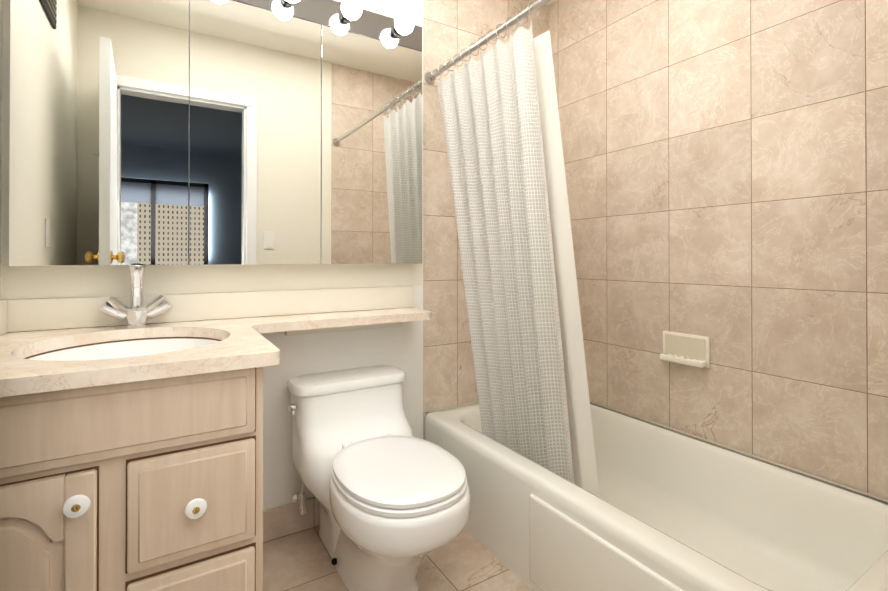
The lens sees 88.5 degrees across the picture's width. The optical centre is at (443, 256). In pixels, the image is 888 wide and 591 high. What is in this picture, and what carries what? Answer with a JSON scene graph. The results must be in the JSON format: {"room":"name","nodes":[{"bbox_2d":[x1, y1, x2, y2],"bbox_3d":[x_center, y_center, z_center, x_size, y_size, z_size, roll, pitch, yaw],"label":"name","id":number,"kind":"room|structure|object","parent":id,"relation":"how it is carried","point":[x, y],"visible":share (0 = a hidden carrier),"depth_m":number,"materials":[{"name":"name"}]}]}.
{"room":"bathroom","nodes":[
{"label":"bathroom","id":0,"kind":"room"},
{"bbox_2d":[0,0,2,300],"bbox_3d":[-0.947,-0.165,0.645,0.100,2.520,1.660,0,0,-32],"label":"wall","id":1,"kind":"structure","parent":0,"point":[1,23],"depth_m":1.37,"materials":[{"name":"white paint"}]},
{"bbox_2d":[1,0,422,510],"bbox_3d":[-0.787,-0.159,1.775,1.555,2.520,0.100,0,0,-32],"label":"wall","id":2,"kind":"structure","parent":0,"point":[400,347],"depth_m":1.85,"materials":[{"name":"white paint"}]},
{"bbox_2d":[9,0,192,265],"bbox_3d":[-1.090,-0.446,1.479,0.456,0.950,0.088,0,0,-32],"label":"mirror","id":3,"kind":"object","parent":2,"relation":"attached to","point":[183,132],"depth_m":1.43,"materials":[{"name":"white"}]},
{"bbox_2d":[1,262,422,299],"bbox_3d":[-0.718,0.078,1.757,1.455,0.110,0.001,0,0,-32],"label":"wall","id":4,"kind":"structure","parent":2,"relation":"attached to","point":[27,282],"depth_m":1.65,"materials":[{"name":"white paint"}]},
{"bbox_2d":[193,0,324,264],"bbox_3d":[-0.702,-0.444,1.717,0.456,0.950,0.088,0,0,-32],"label":"mirror","id":5,"kind":"object","parent":2,"relation":"attached to","point":[259,73],"depth_m":1.67,"materials":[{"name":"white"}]},
{"bbox_2d":[263,497,319,542],"bbox_3d":[-0.445,1.043,1.913,0.827,0.118,0.012,0,0,-32],"label":"baseboard","id":6,"kind":"structure","parent":2,"relation":"attached to","point":[283,520],"depth_m":1.80,"materials":[{"name":"stone"}]},
{"bbox_2d":[233,0,421,51],"bbox_3d":[-0.672,-0.976,1.672,1.368,0.111,0.202,0,0,-32],"label":"vanity light","id":7,"kind":"object","parent":2,"relation":"attached to","point":[354,17],"visible":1,"depth_m":1.84,"materials":[{"name":"glass"},{"name":"chrome"}]},
{"bbox_2d":[325,26,421,263],"bbox_3d":[-0.313,-0.443,1.955,0.456,0.950,0.088,0,0,-32],"label":"mirror","id":8,"kind":"object","parent":2,"relation":"attached to","point":[373,87],"depth_m":1.91,"materials":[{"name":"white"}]},
{"bbox_2d":[263,526,533,590],"bbox_3d":[0.033,1.138,1.297,2.460,0.080,1.760,0,0,-32],"label":"floor","id":9,"kind":"structure","parent":0,"point":[464,560],"depth_m":1.61,"materials":[{"name":"tile"}]},
{"bbox_2d":[0,359,279,590],"bbox_3d":[-0.575,0.680,1.414,1.338,0.838,0.728,0,0,-32],"label":"bathroom vanity","id":10,"kind":"object","parent":9,"relation":"on","point":[131,442],"depth_m":0.98,"materials":[{"name":"brown wood"}]},
{"bbox_2d":[0,307,430,390],"bbox_3d":[-0.556,0.248,1.424,1.384,0.037,0.734,0,0,-32],"label":"countertop","id":11,"kind":"structure","parent":10,"relation":"on","point":[49,354],"depth_m":1.36,"materials":[{"name":"beige stone"}]},
{"bbox_2d":[287,365,469,590],"bbox_3d":[-0.234,0.786,1.572,0.481,0.628,0.813,0,0,-32],"label":"toilet","id":12,"kind":"object","parent":9,"relation":"on","point":[388,490],"visible":0.98,"depth_m":1.48,"materials":[{"name":"white ceramic"}]},
{"bbox_2d":[425,401,887,590],"bbox_3d":[0.649,0.912,1.676,0.809,0.377,1.556,0,0,-32],"label":"bathtub","id":13,"kind":"object","parent":9,"relation":"on","point":[669,510],"visible":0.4,"depth_m":1.53,"materials":[{"name":"white ceramic"}]},
{"bbox_2d":[423,0,547,439],"bbox_3d":[0.262,-0.156,2.418,0.905,2.520,0.100,0,0,-32],"label":"wall tile","id":14,"kind":"structure","parent":0,"point":[451,28],"depth_m":2.20,"materials":[{"name":"beige tile"}]},
{"bbox_2d":[425,0,549,83],"bbox_3d":[0.340,-0.851,1.496,0.056,0.056,1.556,0,0,-32],"label":"curtain rod","id":15,"kind":"object","parent":14,"relation":"attached to","point":[511,22],"visible":0.92,"depth_m":1.76,"materials":[{"name":"silver metal"}]},
{"bbox_2d":[432,1,599,497],"bbox_3d":[0.238,-0.016,1.836,0.239,1.705,0.761,0,0,-32],"label":"shower curtain","id":16,"kind":"object","parent":15,"relation":"hanging from","point":[500,118],"visible":0.96,"depth_m":1.71,"materials":[{"name":"white fabric"}]},
{"bbox_2d":[548,0,887,503],"bbox_3d":[1.065,-0.159,1.878,0.100,2.520,1.660,0,0,-32],"label":"wall tiles","id":17,"kind":"structure","parent":0,"point":[726,166],"depth_m":1.71,"materials":[{"name":"beige tile"}]},
{"bbox_2d":[659,331,709,367],"bbox_3d":[0.980,0.379,1.870,0.048,0.124,0.196,0,0,-32],"label":"soap dish","id":18,"kind":"object","parent":17,"relation":"attached to","point":[688,349],"depth_m":1.86,"materials":[{"name":"white ceramic"}]}
]}

